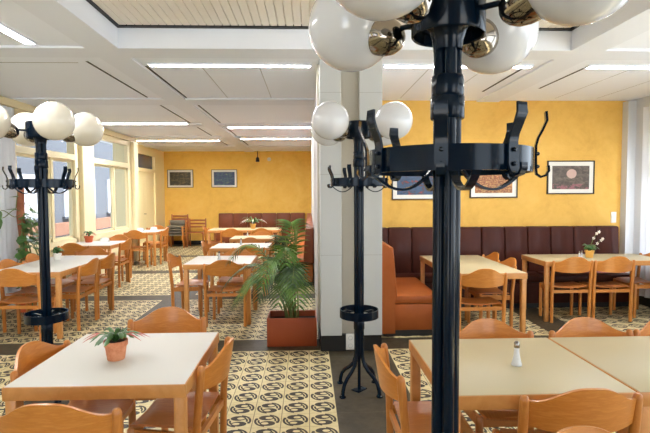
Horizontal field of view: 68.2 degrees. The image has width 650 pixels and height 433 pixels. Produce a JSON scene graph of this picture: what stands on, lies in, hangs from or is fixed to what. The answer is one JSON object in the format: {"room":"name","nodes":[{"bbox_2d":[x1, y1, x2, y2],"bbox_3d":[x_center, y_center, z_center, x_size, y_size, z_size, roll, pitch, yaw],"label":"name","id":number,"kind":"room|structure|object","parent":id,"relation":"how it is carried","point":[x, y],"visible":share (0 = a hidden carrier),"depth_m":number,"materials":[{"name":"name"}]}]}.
{"room":"eatery","nodes":[
{"label":"eatery","id":0,"kind":"room"},
{"bbox_2d":[0,109,132,314],"bbox_3d":[-4.497,-0.078,4.095,0.500,3.000,14.900,0,3,-2],"label":"wall","id":1,"kind":"structure","parent":0,"point":[115,250],"depth_m":9.85,"materials":[{"name":"beige paint"}]},
{"bbox_2d":[0,104,19,305],"bbox_3d":[-4.245,-0.116,6.056,0.054,2.680,1.203,0,3,-2],"label":"sheer curtain","id":2,"kind":"object","parent":1,"relation":"hanging from","point":[9,229],"visible":0.66,"depth_m":6.45,"materials":[{"name":"white fabric"}]},
{"bbox_2d":[14,109,79,253],"bbox_3d":[-4.401,-0.503,7.584,0.120,2.075,1.900,0,3,-2],"label":"window","id":3,"kind":"structure","parent":1,"relation":"in","point":[63,209],"depth_m":7.94,"materials":[{"name":"beige"}]},
{"bbox_2d":[0,96,136,142],"bbox_3d":[-4.378,-1.649,8.561,0.070,0.100,5.560,0,3,-2],"label":"trim","id":4,"kind":"structure","parent":1,"relation":"attached to","point":[4,101],"depth_m":6.91,"materials":[{"name":"beige wood"}]},
{"bbox_2d":[78,145,95,274],"bbox_3d":[-4.368,-0.221,8.826,0.090,2.780,0.450,0,3,-2],"label":"trim","id":5,"kind":"structure","parent":1,"relation":"attached to","point":[85,154],"depth_m":8.70,"materials":[{"name":"beige paint"}]},
{"bbox_2d":[93,134,130,239],"bbox_3d":[-4.488,-0.623,10.055,0.120,2.075,1.950,0,3,-2],"label":"window","id":6,"kind":"structure","parent":1,"relation":"in","point":[111,154],"depth_m":10.14,"materials":[{"name":"beige"}]},
{"bbox_2d":[130,142,139,261],"bbox_3d":[-4.454,-0.341,11.277,0.090,2.780,0.260,0,3,-2],"label":"trim","id":7,"kind":"structure","parent":1,"relation":"attached to","point":[133,146],"depth_m":11.17,"materials":[{"name":"beige paint"}]},
{"bbox_2d":[138,144,164,240],"bbox_3d":[-5.041,-0.527,13.296,0.140,3.000,3.550,0,3,-2],"label":"wall","id":8,"kind":"structure","parent":0,"point":[160,191],"depth_m":14.57,"materials":[{"name":"beige paint"}]},
{"bbox_2d":[138,149,157,252],"bbox_3d":[-4.985,-0.415,13.253,0.149,2.780,1.850,0,3,-2],"label":"door","id":9,"kind":"structure","parent":8,"relation":"in","point":[146,160],"depth_m":13.47,"materials":[{"name":"beige wood"}]},
{"bbox_2d":[164,151,310,240],"bbox_3d":[-3.078,-0.631,15.213,5.320,3.000,0.150,0,3,-2],"label":"wall","id":10,"kind":"structure","parent":0,"point":[282,184],"depth_m":15.14,"materials":[{"name":"paint"}]},
{"bbox_2d":[167,170,192,187],"bbox_3d":[-4.537,-1.186,15.047,0.800,0.560,0.025,0,3,-2],"label":"framed picture","id":11,"kind":"object","parent":10,"relation":"attached to","point":[175,178],"visible":1,"depth_m":15.05,"materials":[{"name":"black"}]},
{"bbox_2d":[170,172,190,184],"bbox_3d":[-4.537,-1.183,15.046,0.650,0.415,0.003,0,3,-2],"label":"print","id":12,"kind":"object","parent":11,"relation":"attached to","point":[176,178],"depth_m":15.04},
{"bbox_2d":[211,170,236,186],"bbox_3d":[-3.168,-1.195,15.095,0.800,0.560,0.025,0,3,-2],"label":"framed picture","id":13,"kind":"object","parent":10,"relation":"attached to","point":[219,178],"visible":1,"depth_m":15.09,"materials":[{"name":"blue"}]},
{"bbox_2d":[214,172,234,184],"bbox_3d":[-3.168,-1.192,15.094,0.650,0.415,0.003,0,3,-2],"label":"print","id":14,"kind":"object","parent":13,"relation":"attached to","point":[220,178],"depth_m":15.09},
{"bbox_2d":[311,71,319,338],"bbox_3d":[0.055,-0.402,10.226,0.630,3.000,10.050,0,3,-2],"label":"wall","id":15,"kind":"structure","parent":0,"point":[314,143],"depth_m":6.79,"materials":[{"name":"grey paint"}]},
{"bbox_2d":[85,61,583,144],"bbox_3d":[0.057,-1.769,9.042,5.174,0.013,8.380,0,3,-2],"label":"trim","id":16,"kind":"structure","parent":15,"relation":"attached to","point":[85,61],"depth_m":5.83,"materials":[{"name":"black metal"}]},
{"bbox_2d":[317,64,358,332],"bbox_3d":[0.128,-0.231,5.012,0.410,2.830,0.380,0,3,-2],"label":"trim","id":17,"kind":"structure","parent":15,"relation":"attached to","point":[349,80],"depth_m":4.84,"materials":[{"name":"beige paint"}]},
{"bbox_2d":[0,244,649,432],"bbox_3d":[-0.344,1.355,6.090,10.120,0.100,18.850,0,3,-2],"label":"floor","id":18,"kind":"structure","parent":0,"point":[287,389],"depth_m":4.74,"materials":[{"name":"tile"}]},
{"bbox_2d":[0,188,52,312],"bbox_3d":[-4.025,0.428,6.468,0.502,1.752,0.855,0,3,-2],"label":"climbing plant","id":19,"kind":"object","parent":18,"relation":"on","point":[23,224],"visible":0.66,"depth_m":6.50,"materials":[{"name":"green plant"}]},
{"bbox_2d":[0,259,54,332],"bbox_3d":[-3.615,0.923,5.798,0.486,0.825,0.517,0,3,-2],"label":"dining chair","id":20,"kind":"object","parent":18,"relation":"on","point":[5,263],"visible":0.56,"depth_m":5.67,"materials":[{"name":"brown wood"}]},
{"bbox_2d":[0,268,56,340],"bbox_3d":[-3.311,0.946,5.293,0.517,0.825,0.486,0,3,-2],"label":"dining chair","id":21,"kind":"object","parent":18,"relation":"on","point":[10,277],"visible":0.89,"depth_m":5.15,"materials":[{"name":"brown wood"}]},
{"bbox_2d":[25,253,75,311],"bbox_3d":[-3.639,0.897,6.327,0.486,0.825,0.517,0,3,-2],"label":"dining chair","id":22,"kind":"object","parent":18,"relation":"on","point":[31,257],"visible":0.32,"depth_m":6.36,"materials":[{"name":"brown wood"}]},
{"bbox_2d":[0,101,103,402],"bbox_3d":[-2.217,0.288,3.793,0.755,2.275,0.755,0,3,-1],"label":"coat stand","id":23,"kind":"object","parent":18,"relation":"on","point":[51,120],"visible":0.85,"depth_m":3.74,"materials":[{"name":"black metal"}]},
{"bbox_2d":[0,106,10,138],"bbox_3d":[-2.455,-0.695,3.503,0.280,0.280,0.280,2,4,44],"label":"globe shade","id":24,"kind":"object","parent":23,"relation":"hanging from","point":[5,120],"depth_m":3.50,"materials":[{"name":"beige glass"}]},
{"bbox_2d":[11,112,34,146],"bbox_3d":[-2.463,-0.718,3.976,0.280,0.280,0.280,2,4,44],"label":"globe shade","id":25,"kind":"object","parent":23,"relation":"hanging from","point":[18,120],"depth_m":3.87,"materials":[{"name":"beige glass"}]},
{"bbox_2d":[32,101,75,139],"bbox_3d":[-1.981,-0.698,3.511,0.280,0.280,0.280,2,4,44],"label":"globe shade","id":26,"kind":"object","parent":23,"relation":"hanging from","point":[52,120],"depth_m":3.42,"materials":[{"name":"beige glass"}]},
{"bbox_2d":[73,112,103,146],"bbox_3d":[-1.989,-0.721,3.985,0.280,0.280,0.280,2,4,44],"label":"globe shade","id":27,"kind":"object","parent":23,"relation":"hanging from","point":[88,131],"depth_m":3.90,"materials":[{"name":"beige glass"}]},
{"bbox_2d":[0,255,111,338],"bbox_3d":[-3.317,0.950,5.980,0.775,0.750,1.440,0,3,-2],"label":"dining table","id":28,"kind":"object","parent":18,"relation":"on","point":[67,265],"visible":0.52,"depth_m":5.64,"materials":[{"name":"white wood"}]},
{"bbox_2d":[0,403,123,432],"bbox_3d":[-1.054,1.095,2.034,0.517,0.825,0.486,0,3,-2],"label":"dining chair","id":29,"kind":"object","parent":18,"relation":"on","point":[37,417],"visible":1,"depth_m":1.80,"materials":[{"name":"brown wood"}]},
{"bbox_2d":[10,340,135,426],"bbox_3d":[-1.318,1.072,2.528,0.486,0.825,0.517,0,3,-1],"label":"dining chair","id":30,"kind":"object","parent":18,"relation":"on","point":[29,355],"visible":0.41,"depth_m":2.61,"materials":[{"name":"brown wood"}]},
{"bbox_2d":[57,243,89,274],"bbox_3d":[-4.075,0.820,7.944,0.517,0.825,0.486,0,3,-2],"label":"dining chair","id":31,"kind":"object","parent":18,"relation":"on","point":[69,248],"visible":0.41,"depth_m":7.71,"materials":[{"name":"brown wood"}]},
{"bbox_2d":[51,258,98,330],"bbox_3d":[-3.026,0.917,5.859,0.486,0.825,0.517,0,3,-2],"label":"dining chair","id":32,"kind":"object","parent":18,"relation":"on","point":[92,267],"visible":0.92,"depth_m":5.78,"materials":[{"name":"brown wood"}]},
{"bbox_2d":[65,247,110,305],"bbox_3d":[-3.386,0.869,6.872,0.517,0.825,0.486,0,3,-2],"label":"dining chair","id":33,"kind":"object","parent":18,"relation":"on","point":[92,250],"visible":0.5,"depth_m":7.01,"materials":[{"name":"brown wood"}]},
{"bbox_2d":[70,252,115,318],"bbox_3d":[-3.045,0.891,6.378,0.486,0.825,0.517,0,3,-2],"label":"dining chair","id":34,"kind":"object","parent":18,"relation":"on","point":[109,261],"visible":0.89,"depth_m":6.34,"materials":[{"name":"brown wood"}]},
{"bbox_2d":[61,241,128,281],"bbox_3d":[-3.969,0.837,8.351,0.820,0.750,0.830,0,3,-2],"label":"dining table","id":35,"kind":"object","parent":18,"relation":"on","point":[110,245],"visible":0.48,"depth_m":8.26,"materials":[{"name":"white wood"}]},
{"bbox_2d":[2,332,218,432],"bbox_3d":[-1.037,1.107,2.552,0.804,0.750,0.810,0,3,-2],"label":"dining table","id":36,"kind":"object","parent":18,"relation":"on","point":[159,365],"visible":0.98,"depth_m":2.29,"materials":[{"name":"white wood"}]},
{"bbox_2d":[83,327,148,361],"bbox_3d":[-1.078,0.657,2.458,0.331,0.157,0.212,0,3,-2],"label":"potted plant","id":37,"kind":"object","parent":36,"relation":"on","point":[115,345],"visible":1,"depth_m":2.44,"materials":[{"name":"green plant"}]},
{"bbox_2d":[99,238,131,287],"bbox_3d":[-3.656,0.793,8.445,0.486,0.825,0.517,0,3,-2],"label":"dining chair","id":38,"kind":"object","parent":18,"relation":"on","point":[126,245],"visible":0.8,"depth_m":8.34,"materials":[{"name":"brown wood"}]},
{"bbox_2d":[104,234,131,280],"bbox_3d":[-3.932,0.767,9.012,0.517,0.825,0.486,0,3,-2],"label":"dining chair","id":39,"kind":"object","parent":18,"relation":"on","point":[119,237],"visible":0.3,"depth_m":9.14,"materials":[{"name":"brown wood"}]},
{"bbox_2d":[123,230,151,267],"bbox_3d":[-4.107,0.692,10.562,0.517,0.825,0.486,0,3,-2],"label":"dining chair","id":40,"kind":"object","parent":18,"relation":"on","point":[134,234],"visible":0.88,"depth_m":10.43,"materials":[{"name":"brown wood"}]},
{"bbox_2d":[125,230,165,265],"bbox_3d":[-4.098,0.707,11.010,0.670,0.750,0.800,0,3,-2],"label":"dining table","id":41,"kind":"object","parent":18,"relation":"on","point":[154,233],"visible":0.38,"depth_m":10.84,"materials":[{"name":"brown wood"}]},
{"bbox_2d":[145,227,168,263],"bbox_3d":[-3.860,0.663,11.117,0.486,0.825,0.517,0,3,-2],"label":"dining chair","id":42,"kind":"object","parent":18,"relation":"on","point":[160,245],"visible":0.87,"depth_m":10.96,"materials":[{"name":"brown wood"}]},
{"bbox_2d":[123,307,206,431],"bbox_3d":[-1.041,1.043,3.087,0.517,0.825,0.486,-1,3,-6],"label":"dining chair","id":43,"kind":"object","parent":18,"relation":"on","point":[164,319],"visible":0.42,"depth_m":3.27,"materials":[{"name":"brown wood"}]},
{"bbox_2d":[127,336,233,432],"bbox_3d":[-0.734,1.066,2.587,0.486,0.825,0.517,0,3,4],"label":"dining chair","id":44,"kind":"object","parent":18,"relation":"on","point":[160,414],"visible":0.86,"depth_m":2.49,"materials":[{"name":"brown wood"}]},
{"bbox_2d":[166,253,208,318],"bbox_3d":[-1.800,0.891,6.261,0.486,0.825,0.517,0,3,-2],"label":"dining chair","id":45,"kind":"object","parent":18,"relation":"on","point":[173,261],"visible":0.85,"depth_m":6.13,"materials":[{"name":"brown wood"}]},
{"bbox_2d":[186,218,206,246],"bbox_3d":[-3.887,0.489,14.518,0.516,0.840,0.430,0,3,-2],"label":"chair","id":46,"kind":"object","parent":18,"relation":"on","point":[190,220],"visible":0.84,"depth_m":14.68,"materials":[{"name":"brown wood"}]},
{"bbox_2d":[183,255,257,324],"bbox_3d":[-1.316,0.929,6.195,0.810,0.750,0.790,0,3,-2],"label":"dining table","id":47,"kind":"object","parent":18,"relation":"on","point":[197,263],"visible":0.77,"depth_m":5.84,"materials":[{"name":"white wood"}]},
{"bbox_2d":[203,260,246,326],"bbox_3d":[-1.200,0.907,5.876,0.517,0.825,0.486,0,3,-2],"label":"dining chair","id":48,"kind":"object","parent":18,"relation":"on","point":[219,267],"visible":0.9,"depth_m":5.73,"materials":[{"name":"brown wood"}]},
{"bbox_2d":[220,228,242,253],"bbox_3d":[-2.099,0.663,10.932,0.517,0.825,0.486,0,3,-2],"label":"dining chair","id":49,"kind":"object","parent":18,"relation":"on","point":[231,232],"visible":0.48,"depth_m":10.71,"materials":[{"name":"brown wood"}]},
{"bbox_2d":[217,248,255,313],"bbox_3d":[-1.226,0.871,6.618,0.517,0.825,0.486,0,3,-2],"label":"dining chair","id":50,"kind":"object","parent":18,"relation":"on","point":[222,281],"visible":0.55,"depth_m":6.54,"materials":[{"name":"brown wood"}]},
{"bbox_2d":[209,243,271,294],"bbox_3d":[-1.350,0.848,7.863,0.920,0.750,0.770,0,3,-2],"label":"dining table","id":51,"kind":"object","parent":18,"relation":"on","point":[222,247],"visible":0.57,"depth_m":7.57,"materials":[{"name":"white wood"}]},
{"bbox_2d":[207,227,281,255],"bbox_3d":[-1.900,0.670,11.537,1.680,0.750,0.800,0,3,-2],"label":"dining table","id":52,"kind":"object","parent":18,"relation":"on","point":[213,230],"visible":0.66,"depth_m":11.26,"materials":[{"name":"brown wood"}]},
{"bbox_2d":[229,235,274,276],"bbox_3d":[-1.403,0.775,9.355,0.800,0.750,0.700,0,3,-2],"label":"dining table","id":53,"kind":"object","parent":18,"relation":"on","point":[261,238],"visible":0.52,"depth_m":9.23,"materials":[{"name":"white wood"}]},
{"bbox_2d":[216,213,304,245],"bbox_3d":[-1.969,0.392,14.877,2.700,0.980,0.640,0,3,-2],"label":"upholstered bench","id":54,"kind":"object","parent":18,"relation":"on","point":[226,220],"visible":0.36,"depth_m":15.02,"materials":[{"name":"brown leather"}]},
{"bbox_2d":[267,310,316,346],"bbox_3d":[-0.351,1.200,5.176,0.520,0.300,0.340,0,3,-2],"label":"planter","id":55,"kind":"object","parent":18,"relation":"on","point":[282,331],"visible":1,"depth_m":5.01,"materials":[{"name":"brown"}]},
{"bbox_2d":[220,218,314,317],"bbox_3d":[-0.622,0.577,5.078,0.988,1.090,0.897,-1,3,-13],"label":"palm","id":56,"kind":"object","parent":55,"relation":"in","point":[287,285],"visible":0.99,"depth_m":4.91,"materials":[{"name":"green plant"}]},
{"bbox_2d":[280,213,313,285],"bbox_3d":[-0.609,0.546,11.376,0.620,1.000,6.300,0,3,-2],"label":"upholstered bench","id":57,"kind":"object","parent":18,"relation":"on","point":[308,255],"visible":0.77,"depth_m":8.25,"materials":[{"name":"orange leather"}]},
{"bbox_2d":[280,246,305,264],"bbox_3d":[-0.595,0.739,9.282,0.500,0.100,2.094,0,3,-2],"label":"seat cushion","id":58,"kind":"object","parent":57,"relation":"on","point":[301,256],"depth_m":8.64,"materials":[{"name":"orange leather"}]},
{"bbox_2d":[311,101,412,398],"bbox_3d":[0.272,0.273,3.850,0.755,2.275,0.755,0,3,-2],"label":"coat stand","id":59,"kind":"object","parent":18,"relation":"on","point":[331,125],"visible":0.87,"depth_m":3.75,"materials":[{"name":"black metal"}]},
{"bbox_2d":[311,125,337,145],"bbox_3d":[0.022,-0.733,4.029,0.280,0.280,0.280,2,4,43],"label":"globe shade","id":60,"kind":"object","parent":59,"relation":"hanging from","point":[322,141],"depth_m":3.97,"materials":[{"name":"white glass"}]},
{"bbox_2d":[311,101,348,139],"bbox_3d":[0.039,-0.710,3.556,0.280,0.280,0.280,2,4,43],"label":"globe shade","id":61,"kind":"object","parent":59,"relation":"hanging from","point":[330,120],"depth_m":3.46,"materials":[{"name":"white glass"}]},
{"bbox_2d":[375,115,390,145],"bbox_3d":[0.496,-0.737,4.046,0.280,0.280,0.280,2,4,43],"label":"globe shade","id":62,"kind":"object","parent":59,"relation":"hanging from","point":[385,141],"depth_m":3.97,"materials":[{"name":"white glass"}]},
{"bbox_2d":[375,101,412,138],"bbox_3d":[0.512,-0.713,3.573,0.280,0.280,0.280,2,4,43],"label":"globe shade","id":63,"kind":"object","parent":59,"relation":"hanging from","point":[394,114],"depth_m":3.47,"materials":[{"name":"white glass"}]},
{"bbox_2d":[382,241,431,335],"bbox_3d":[0.931,0.789,5.874,0.660,1.040,1.215,0,3,-2],"label":"upholstered bench","id":64,"kind":"object","parent":18,"relation":"on","point":[406,301],"visible":0.59,"depth_m":5.34,"materials":[{"name":"orange leather"}]},
{"bbox_2d":[395,277,431,303],"bbox_3d":[0.990,0.897,5.909,0.540,0.100,1.154,0,3,-2],"label":"seat cushion","id":65,"kind":"object","parent":64,"relation":"on","point":[410,290],"depth_m":5.48,"materials":[{"name":"orange leather"}]},
{"bbox_2d":[373,343,474,432],"bbox_3d":[0.491,1.067,2.444,0.486,0.825,0.517,0,3,-2],"label":"dining chair","id":66,"kind":"object","parent":18,"relation":"on","point":[414,416],"visible":0.81,"depth_m":2.40,"materials":[{"name":"brown wood"}]},
{"bbox_2d":[308,0,628,432],"bbox_3d":[0.347,0.394,1.384,0.755,2.275,0.755,-1,3,-5],"label":"coat stand","id":67,"kind":"object","parent":18,"relation":"on","point":[483,36],"visible":1,"depth_m":1.33,"materials":[{"name":"black metal"}]},
{"bbox_2d":[308,0,382,71],"bbox_3d":[0.086,-0.612,1.550,0.280,0.280,0.280,2,4,40],"label":"globe shade","id":68,"kind":"object","parent":67,"relation":"hanging from","point":[346,42],"depth_m":1.45,"materials":[{"name":"white glass"}]},
{"bbox_2d":[336,0,423,21],"bbox_3d":[0.127,-0.589,1.079,0.280,0.280,0.280,2,4,40],"label":"globe shade","id":69,"kind":"object","parent":67,"relation":"hanging from","point":[371,10],"depth_m":1.07,"materials":[{"name":"white glass"}]},
{"bbox_2d":[462,0,538,73],"bbox_3d":[0.558,-0.617,1.591,0.280,0.280,0.280,2,4,40],"label":"globe shade","id":70,"kind":"object","parent":67,"relation":"hanging from","point":[507,46],"depth_m":1.49,"materials":[{"name":"white glass"}]},
{"bbox_2d":[528,0,628,26],"bbox_3d":[0.599,-0.594,1.120,0.280,0.280,0.280,2,4,40],"label":"globe shade","id":71,"kind":"object","parent":67,"relation":"hanging from","point":[569,13],"depth_m":1.10,"materials":[{"name":"white glass"}]},
{"bbox_2d":[420,255,527,332],"bbox_3d":[1.705,0.934,5.781,0.800,0.750,1.470,0,3,-2],"label":"dining table","id":72,"kind":"object","parent":18,"relation":"on","point":[468,263],"visible":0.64,"depth_m":5.36,"materials":[{"name":"beige laminate"}]},
{"bbox_2d":[462,252,498,319],"bbox_3d":[1.982,0.875,6.209,0.486,0.825,0.517,0,3,-2],"label":"dining chair","id":73,"kind":"object","parent":18,"relation":"on","point":[494,256],"visible":0.26,"depth_m":6.09,"materials":[{"name":"brown wood"}]},
{"bbox_2d":[459,269,507,331],"bbox_3d":[1.628,0.929,5.126,0.517,0.825,0.486,0,3,-2],"label":"dining chair","id":74,"kind":"object","parent":18,"relation":"on","point":[480,278],"visible":0.86,"depth_m":4.96,"materials":[{"name":"brown wood"}]},
{"bbox_2d":[467,257,516,327],"bbox_3d":[1.995,0.900,5.689,0.486,0.825,0.517,0,3,-2],"label":"dining chair","id":75,"kind":"object","parent":18,"relation":"on","point":[511,262],"visible":0.62,"depth_m":5.58,"materials":[{"name":"brown wood"}]},
{"bbox_2d":[459,318,533,432],"bbox_3d":[1.002,1.050,2.738,0.517,0.825,0.486,0,3,-2],"label":"dining chair","id":76,"kind":"object","parent":18,"relation":"on","point":[484,328],"visible":0.3,"depth_m":2.89,"materials":[{"name":"brown wood"}]},
{"bbox_2d":[382,226,629,307],"bbox_3d":[2.419,0.706,6.792,3.700,1.100,0.510,0,3,-2],"label":"upholstered bench","id":77,"kind":"object","parent":18,"relation":"on","point":[408,244],"visible":0.47,"depth_m":6.86,"materials":[{"name":"brown leather"}]},
{"bbox_2d":[395,273,431,283],"bbox_3d":[1.189,0.857,6.696,1.227,0.100,0.390,0,3,-2],"label":"seat cushion","id":78,"kind":"object","parent":77,"relation":"on","point":[428,276],"depth_m":6.60,"materials":[{"name":"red leather"}]},
{"bbox_2d":[537,271,629,281],"bbox_3d":[3.654,0.841,6.782,1.227,0.100,0.390,0,3,-2],"label":"seat cushion","id":79,"kind":"object","parent":77,"relation":"on","point":[559,276],"depth_m":6.60,"materials":[{"name":"red leather"}]},
{"bbox_2d":[409,338,635,432],"bbox_3d":[0.908,1.103,2.425,0.814,0.750,0.780,0,3,-2],"label":"dining table","id":80,"kind":"object","parent":18,"relation":"on","point":[488,380],"visible":0.66,"depth_m":2.29,"materials":[{"name":"beige laminate"}]},
{"bbox_2d":[511,341,521,366],"bbox_3d":[0.943,0.670,2.360,0.053,0.120,0.053,0,3,-2],"label":"salt shaker","id":81,"kind":"object","parent":80,"relation":"on","point":[516,361],"visible":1,"depth_m":2.35,"materials":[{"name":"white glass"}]},
{"bbox_2d":[539,257,593,322],"bbox_3d":[2.999,0.881,5.983,0.517,0.825,0.486,0,3,-2],"label":"dining chair","id":82,"kind":"object","parent":18,"relation":"on","point":[572,264],"visible":0.97,"depth_m":5.85,"materials":[{"name":"brown wood"}]},
{"bbox_2d":[492,388,642,432],"bbox_3d":[1.053,1.079,2.147,0.517,0.825,0.486,0,3,-2],"label":"dining chair","id":83,"kind":"object","parent":18,"relation":"on","point":[606,409],"visible":0.88,"depth_m":1.93,"materials":[{"name":"brown wood"}]},
{"bbox_2d":[556,426,610,432],"bbox_3d":[0.860,1.117,1.374,0.517,0.825,0.486,0,3,-2],"label":"dining chair","id":84,"kind":"object","parent":18,"relation":"on","point":[573,429],"visible":1,"depth_m":1.58,"materials":[{"name":"brown wood"}]},
{"bbox_2d":[521,254,649,321],"bbox_3d":[3.468,0.903,6.242,1.565,0.750,0.670,0,3,-2],"label":"dining table","id":85,"kind":"object","parent":18,"relation":"on","point":[545,260],"visible":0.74,"depth_m":6.09,"materials":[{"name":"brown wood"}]},
{"bbox_2d":[583,230,603,257],"bbox_3d":[3.454,0.355,6.186,0.254,0.351,0.184,1,3,29],"label":"potted plant","id":86,"kind":"object","parent":85,"relation":"on","point":[589,252],"visible":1,"depth_m":6.19,"materials":[{"name":"green plant"}]},
{"bbox_2d":[549,317,633,337],"bbox_3d":[1.612,1.046,2.759,0.517,0.825,0.486,0,3,-2],"label":"dining chair","id":87,"kind":"object","parent":18,"relation":"on","point":[578,326],"visible":0.27,"depth_m":2.95,"materials":[{"name":"brown wood"}]},
{"bbox_2d":[548,336,649,432],"bbox_3d":[1.882,1.097,2.459,1.122,0.750,0.780,0,3,-2],"label":"dining table","id":88,"kind":"object","parent":18,"relation":"on","point":[626,359],"visible":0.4,"depth_m":2.46,"materials":[{"name":"beige laminate"}]},
{"bbox_2d":[578,256,635,321],"bbox_3d":[3.518,0.877,6.001,0.517,0.825,0.486,0,3,-2],"label":"dining chair","id":89,"kind":"object","parent":18,"relation":"on","point":[617,264],"visible":0.94,"depth_m":5.87,"materials":[{"name":"brown wood"}]},
{"bbox_2d":[612,253,649,317],"bbox_3d":[4.135,0.860,6.279,0.486,0.825,0.517,0,3,-2],"label":"dining chair","id":90,"kind":"object","parent":18,"relation":"on","point":[645,284],"visible":0.7,"depth_m":6.32,"materials":[{"name":"brown wood"}]},
{"bbox_2d":[0,0,649,150],"bbox_3d":[-0.359,-1.651,5.943,10.120,0.080,18.850,0,3,-2],"label":"ceiling","id":91,"kind":"structure","parent":0,"point":[81,79],"depth_m":5.94,"materials":[{"name":"white"}]},
{"bbox_2d":[0,22,37,44],"bbox_3d":[-2.520,-1.452,3.106,0.108,0.018,2.148,0,3,-2],"label":"recessed light","id":92,"kind":"object","parent":91,"relation":"in","point":[5,29],"visible":1,"depth_m":3.95,"materials":[{"name":"white plastic"}]},
{"bbox_2d":[102,122,188,123],"bbox_3d":[-3.377,-1.735,8.953,1.628,0.018,0.148,0,3,-2],"label":"recessed light","id":93,"kind":"object","parent":91,"relation":"in","point":[102,122],"visible":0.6,"depth_m":8.89,"materials":[{"name":"white plastic"}]},
{"bbox_2d":[147,63,311,67],"bbox_3d":[-0.968,-1.549,4.919,1.658,0.018,0.098,0,3,-2],"label":"recessed light","id":94,"kind":"object","parent":91,"relation":"in","point":[233,65],"visible":1,"depth_m":4.90,"materials":[{"name":"white plastic"}]},
{"bbox_2d":[382,64,533,68],"bbox_3d":[1.386,-1.565,5.002,1.568,0.018,0.098,0,3,-2],"label":"recessed light","id":95,"kind":"object","parent":91,"relation":"in","point":[519,66],"visible":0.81,"depth_m":4.99,"materials":[{"name":"white plastic"}]},
{"bbox_2d":[584,65,649,68],"bbox_3d":[3.539,-1.579,5.077,1.578,0.018,0.098,0,3,-2],"label":"recessed light","id":96,"kind":"object","parent":91,"relation":"in","point":[588,66],"visible":1,"depth_m":5.06,"materials":[{"name":"white plastic"}]},
{"bbox_2d":[86,0,578,30],"bbox_3d":[0.307,-1.583,1.645,4.130,0.042,5.416,0,3,-2],"label":"trim","id":97,"kind":"structure","parent":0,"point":[91,2],"depth_m":4.27,"materials":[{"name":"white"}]},
{"bbox_2d":[92,0,570,27],"bbox_3d":[0.309,-1.604,1.646,4.065,0.060,5.320,0,3,-2],"label":"ceiling","id":98,"kind":"structure","parent":97,"relation":"attached to","point":[123,12],"depth_m":3.95,"materials":[{"name":"white"}]},
{"bbox_2d":[319,59,381,335],"bbox_3d":[0.252,-0.230,4.977,0.615,2.830,0.460,0,3,-2],"label":"wall pillar","id":99,"kind":"structure","parent":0,"point":[370,79],"depth_m":4.76,"materials":[{"name":"grey paint"}]},
{"bbox_2d":[320,330,381,350],"bbox_3d":[0.259,1.267,5.070,0.615,0.170,0.420,0,3,-2],"label":"baseboard","id":100,"kind":"structure","parent":99,"relation":"attached to","point":[328,343],"depth_m":4.86,"materials":[{"name":"black"}]},
{"bbox_2d":[382,100,625,235],"bbox_3d":[2.572,-0.260,7.086,4.200,3.000,0.150,0,3,-2],"label":"wall","id":101,"kind":"structure","parent":0,"point":[574,130],"depth_m":7.01,"materials":[{"name":"paint"}]},
{"bbox_2d":[0,62,648,97],"bbox_3d":[-0.220,-1.620,6.022,8.203,0.011,2.255,0,3,-2],"label":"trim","id":102,"kind":"structure","parent":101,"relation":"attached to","point":[0,62],"depth_m":5.20,"materials":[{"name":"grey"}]},
{"bbox_2d":[392,176,432,199],"bbox_3d":[1.315,-0.487,6.943,0.700,0.485,0.025,0,3,-2],"label":"framed picture","id":103,"kind":"object","parent":101,"relation":"attached to","point":[419,192],"visible":0.36,"depth_m":6.94,"materials":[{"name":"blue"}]},
{"bbox_2d":[397,176,432,194],"bbox_3d":[1.315,-0.485,6.942,0.550,0.340,0.003,0,3,-2],"label":"print","id":104,"kind":"object","parent":103,"relation":"attached to","point":[405,181],"depth_m":6.94},
{"bbox_2d":[469,175,517,197],"bbox_3d":[2.454,-0.515,6.981,0.700,0.485,0.025,0,3,-2],"label":"framed picture","id":105,"kind":"object","parent":101,"relation":"attached to","point":[490,181],"visible":0.51,"depth_m":6.98,"materials":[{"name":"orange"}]},
{"bbox_2d":[475,175,511,192],"bbox_3d":[2.454,-0.512,6.981,0.550,0.340,0.003,0,3,-2],"label":"print","id":106,"kind":"object","parent":105,"relation":"attached to","point":[490,181],"depth_m":6.98},
{"bbox_2d":[546,161,594,193],"bbox_3d":[3.593,-0.572,7.019,0.700,0.485,0.025,0,3,-2],"label":"framed picture","id":107,"kind":"object","parent":101,"relation":"attached to","point":[564,177],"visible":1,"depth_m":7.02,"materials":[{"name":"black"}]},
{"bbox_2d":[552,166,588,188],"bbox_3d":[3.593,-0.570,7.018,0.550,0.340,0.003,0,3,-2],"label":"print","id":108,"kind":"object","parent":107,"relation":"attached to","point":[563,177],"depth_m":7.02},
{"bbox_2d":[619,101,636,272],"bbox_3d":[4.416,-0.276,7.010,0.120,2.780,0.130,0,3,-2],"label":"trim","id":109,"kind":"structure","parent":101,"relation":"attached to","point":[629,117],"depth_m":6.95,"materials":[{"name":"grey paint"}]},
{"bbox_2d":[632,96,649,276],"bbox_3d":[4.724,-0.027,2.104,0.150,3.000,10.270,0,3,-2],"label":"wall","id":110,"kind":"structure","parent":0,"point":[645,101],"depth_m":6.86,"materials":[{"name":"grey paint"}]},
{"bbox_2d":[0,0,649,151],"bbox_3d":[-0.109,-1.688,5.950,9.220,0.190,18.450,0,3,-2],"label":"ceiling beam","id":111,"kind":"structure","parent":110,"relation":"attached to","point":[78,20],"depth_m":4.38,"materials":[{"name":"white"}]},
{"bbox_2d":[639,106,649,297],"bbox_3d":[4.422,-0.152,5.709,0.054,2.600,1.903,0,3,-2],"label":"sheer curtain","id":112,"kind":"object","parent":110,"relation":"hanging from","point":[645,178],"visible":0.91,"depth_m":6.57,"materials":[{"name":"white fabric"}]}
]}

